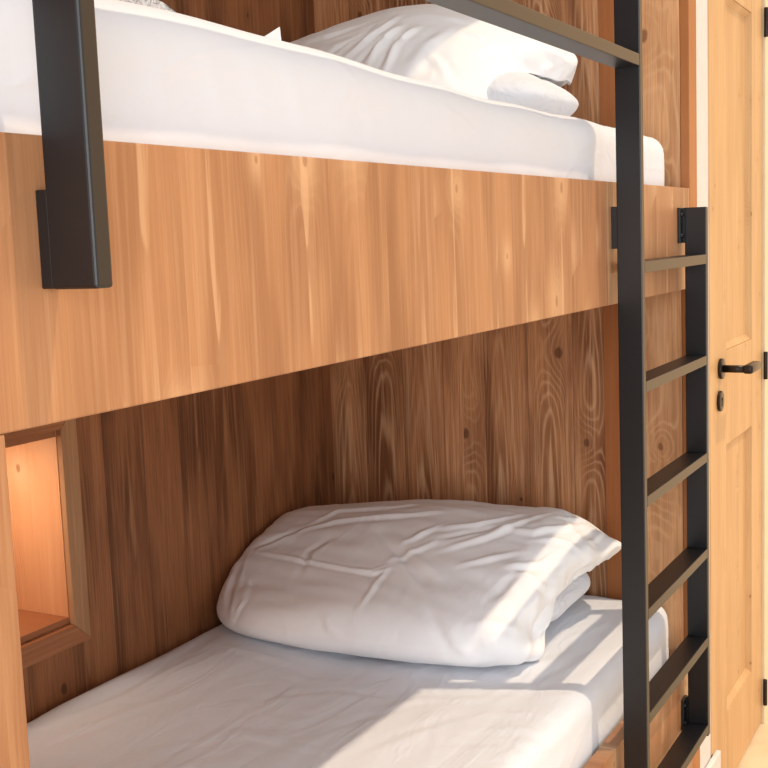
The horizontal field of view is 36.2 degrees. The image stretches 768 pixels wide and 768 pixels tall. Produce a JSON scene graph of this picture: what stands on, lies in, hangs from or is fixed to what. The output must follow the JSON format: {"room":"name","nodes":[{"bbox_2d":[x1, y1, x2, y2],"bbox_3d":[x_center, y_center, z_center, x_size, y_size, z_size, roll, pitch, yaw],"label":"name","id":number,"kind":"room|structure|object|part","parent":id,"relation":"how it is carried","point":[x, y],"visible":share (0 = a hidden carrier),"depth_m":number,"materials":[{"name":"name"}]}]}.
{"room":"bunk bedroom","nodes":[
{"label":"bunk bedroom","id":0,"kind":"room"},
{"bbox_2d":[21,0,335,722],"bbox_3d":[-0.649,-0.029,2.170,0.050,2.550,2.160,2,8,29],"label":"wall","id":1,"kind":"structure","parent":0,"point":[175,491],"depth_m":2.53,"materials":[{"name":"brown wood"}]},
{"bbox_2d":[0,419,90,668],"bbox_3d":[-0.789,0.292,2.082,0.220,0.459,0.492,2,8,29],"label":"wall niche","id":2,"kind":"object","parent":1,"relation":"attached to","point":[43,473],"visible":0.75,"depth_m":2.23,"materials":[{"name":"brown wood"}]},
{"bbox_3d":[-0.791,0.113,2.069,0.194,0.014,0.386,2,8,29],"label":"panel","id":3,"kind":"part","parent":2,"relation":"part of","materials":[{"name":"brown wood"}]},
{"bbox_3d":[-0.706,0.089,2.007,0.013,0.043,0.491,2,8,29],"label":"frame","id":4,"kind":"part","parent":2,"relation":"part of","materials":[{"name":"brown wood"}]},
{"bbox_3d":[-0.690,0.267,2.263,0.194,0.374,0.008,2,8,29],"label":"panel","id":5,"kind":"part","parent":2,"relation":"part of","materials":[{"name":"brown wood"}]},
{"bbox_2d":[18,609,68,642],"bbox_3d":[-0.778,0.471,2.112,0.194,0.012,0.386,2,8,29],"label":"shelf","id":6,"kind":"object","parent":2,"relation":"attached to","point":[33,623],"depth_m":2.21,"materials":[{"name":"brown wood"}]},
{"bbox_3d":[-0.690,0.503,2.057,0.013,0.040,0.490,2,8,29],"label":"frame","id":7,"kind":"part","parent":2,"relation":"part of","materials":[{"name":"brown wood"}]},
{"bbox_3d":[-0.590,0.267,2.228,0.013,0.458,0.042,2,8,29],"label":"frame","id":8,"kind":"part","parent":2,"relation":"part of","materials":[{"name":"brown wood"}]},
{"bbox_2d":[314,0,606,597],"bbox_3d":[0.224,-0.147,2.869,0.806,2.550,0.066,2,8,29],"label":"wall","id":9,"kind":"structure","parent":0,"point":[514,415],"depth_m":2.84,"materials":[{"name":"brown wood"}]},
{"bbox_2d":[598,0,621,599],"bbox_3d":[0.531,-0.134,2.661,0.069,2.550,0.007,2,8,29],"label":"trim","id":10,"kind":"structure","parent":9,"relation":"attached to","point":[605,7],"depth_m":2.68,"materials":[{"name":"brown wood"}]},
{"bbox_2d":[642,0,683,656],"bbox_3d":[0.626,-0.136,2.650,0.108,2.550,0.066,2,8,29],"label":"wall panel","id":11,"kind":"object","parent":9,"relation":"attached to","point":[660,18],"depth_m":2.62,"materials":[{"name":"brown wood"}]},
{"bbox_2d":[696,0,710,767],"bbox_3d":[1.129,-0.261,3.514,0.071,2.550,1.946,2,8,29],"label":"wall","id":12,"kind":"structure","parent":0,"point":[701,5],"depth_m":2.69,"materials":[{"name":"white paint"}]},
{"bbox_2d":[680,0,699,767],"bbox_3d":[0.682,-0.134,2.619,0.020,2.550,0.066,2,8,29],"label":"trim","id":13,"kind":"structure","parent":12,"relation":"attached to","point":[688,99],"depth_m":2.55,"materials":[{"name":"brown wood"}]},
{"bbox_2d":[707,0,715,754],"bbox_3d":[0.755,-0.121,2.834,0.073,2.104,0.045,2,8,29],"label":"trim","id":14,"kind":"structure","parent":12,"relation":"attached to","point":[709,2],"depth_m":2.82,"materials":[{"name":"brown wood"}]},
{"bbox_2d":[706,750,720,767],"bbox_3d":[0.797,1.024,2.881,0.013,0.180,0.208,2,8,29],"label":"baseboard","id":15,"kind":"structure","parent":12,"relation":"attached to","point":[715,761],"depth_m":2.92,"materials":[{"name":"white paint"}]},
{"bbox_2d":[711,0,767,767],"bbox_3d":[0.966,-0.041,3.119,0.120,2.207,0.628,2,8,29],"label":"door","id":16,"kind":"structure","parent":12,"relation":"in","point":[737,24],"depth_m":3.16,"materials":[{"name":"brown wood"}]},
{"bbox_3d":[0.840,0.043,2.930,0.008,0.052,0.052,2,8,29],"label":"keyhole plate","id":17,"kind":"part","parent":16,"relation":"part of","materials":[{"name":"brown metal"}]},
{"bbox_3d":[0.916,-0.542,3.078,0.026,0.879,0.311,2,8,29],"label":"panel","id":18,"kind":"part","parent":16,"relation":"part of","materials":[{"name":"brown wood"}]},
{"bbox_3d":[0.934,0.016,3.148,0.038,0.245,0.312,2,8,29],"label":"rail","id":19,"kind":"part","parent":16,"relation":"part of","materials":[{"name":"brown wood"}]},
{"bbox_3d":[0.955,0.492,3.204,0.026,0.714,0.311,2,8,29],"label":"panel","id":20,"kind":"part","parent":16,"relation":"part of","materials":[{"name":"brown wood"}]},
{"bbox_3d":[0.969,0.949,3.262,0.038,0.207,0.312,2,8,29],"label":"rail","id":21,"kind":"part","parent":16,"relation":"part of","materials":[{"name":"brown wood"}]},
{"bbox_3d":[0.893,-1.058,3.017,0.038,0.160,0.312,2,8,29],"label":"rail","id":22,"kind":"part","parent":16,"relation":"part of","materials":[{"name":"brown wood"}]},
{"bbox_3d":[0.898,-0.042,2.947,0.074,0.022,0.107,2,8,29],"label":"lever","id":23,"kind":"part","parent":16,"relation":"part of","materials":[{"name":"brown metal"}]},
{"bbox_2d":[761,0,767,722],"bbox_3d":[0.946,-0.080,3.185,0.073,2.285,0.736,2,8,29],"label":"trim","id":24,"kind":"structure","parent":12,"relation":"attached to","point":[764,659],"depth_m":3.41,"materials":[{"name":"beige paint"}]},
{"bbox_2d":[737,718,767,767],"bbox_3d":[0.910,1.301,1.526,3.700,0.050,6.000,2,8,29],"label":"floor","id":25,"kind":"structure","parent":0,"point":[755,755],"depth_m":3.35,"materials":[{"name":"beige wood"}]},
{"bbox_2d":[0,132,692,767],"bbox_3d":[-0.405,0.523,1.612,0.930,1.573,2.885,2,8,29],"label":"bunk bed","id":26,"kind":"object","parent":25,"relation":"on","point":[229,268],"visible":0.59,"depth_m":1.14,"materials":[{"name":"brown wood"}]},
{"bbox_3d":[-0.478,0.765,0.548,0.025,1.356,0.906,2,8,29],"label":"post","id":27,"kind":"part","parent":26,"relation":"part of","materials":[{"name":"brown wood"}]},
{"bbox_2d":[0,0,663,185],"bbox_3d":[-0.257,-0.351,1.867,0.908,0.193,1.980,2,8,29],"label":"mattress","id":28,"kind":"object","parent":26,"relation":"on","point":[168,78],"visible":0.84,"depth_m":1.20,"materials":[{"name":"white fabric"}]},
{"bbox_2d":[119,0,174,11],"bbox_3d":[-0.509,-0.388,1.157,0.404,0.090,0.472,2,8,29],"label":"folded towel","id":29,"kind":"object","parent":28,"relation":"on","point":[158,4],"visible":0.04,"depth_m":1.23,"materials":[{"name":"grey fabric"}]},
{"bbox_2d":[290,4,577,98],"bbox_3d":[0.002,-0.655,2.487,0.731,0.282,0.570,2,8,29],"label":"pillow","id":30,"kind":"object","parent":28,"relation":"on","point":[432,43],"visible":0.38,"depth_m":2.29,"materials":[{"name":"white fabric"}]},
{"bbox_2d":[487,72,578,115],"bbox_3d":[0.056,-0.578,2.498,0.694,0.130,0.423,2,8,29],"label":"pillow","id":31,"kind":"object","parent":28,"relation":"on","point":[518,88],"visible":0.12,"depth_m":2.25,"materials":[{"name":"white fabric"}]},
{"bbox_2d":[32,0,638,288],"bbox_3d":[0.091,-0.319,1.448,0.055,0.329,1.380,2,8,29],"label":"guard rail","id":32,"kind":"object","parent":26,"relation":"attached to","point":[72,209],"visible":1,"depth_m":0.86,"materials":[{"name":"black metal"}]},
{"bbox_3d":[-0.231,-0.234,0.854,0.045,0.329,0.019,2,8,29],"label":"post","id":33,"kind":"part","parent":32,"relation":"part of","materials":[{"name":"black metal"}]},
{"bbox_3d":[0.094,-0.473,1.436,0.045,0.020,1.361,2,8,29],"label":"rail","id":34,"kind":"part","parent":32,"relation":"part of","materials":[{"name":"black metal"}]},
{"bbox_2d":[27,595,668,767],"bbox_3d":[-0.213,0.684,2.010,0.896,0.182,2.018,2,8,29],"label":"mattress","id":35,"kind":"object","parent":26,"relation":"on","point":[223,697],"visible":0.58,"depth_m":2.12,"materials":[{"name":"white fabric"}]},
{"bbox_2d":[217,499,620,667],"bbox_3d":[0.064,0.397,2.572,0.829,0.240,0.631,2,8,29],"label":"pillow","id":36,"kind":"object","parent":35,"relation":"on","point":[424,581],"visible":1,"depth_m":2.40,"materials":[{"name":"white fabric"}]},
{"bbox_2d":[550,573,589,621],"bbox_3d":[0.101,0.440,2.638,0.690,0.136,0.471,2,8,29],"label":"pillow","id":37,"kind":"object","parent":35,"relation":"on","point":[578,587],"visible":0.03,"depth_m":2.47,"materials":[{"name":"white fabric"}]},
{"bbox_2d":[611,0,709,767],"bbox_3d":[0.552,-0.053,2.308,0.055,1.735,0.488,2,8,29],"label":"ladder","id":38,"kind":"object","parent":26,"relation":"attached to","point":[643,699],"visible":1,"depth_m":2.17,"materials":[{"name":"black metal"}]}
]}

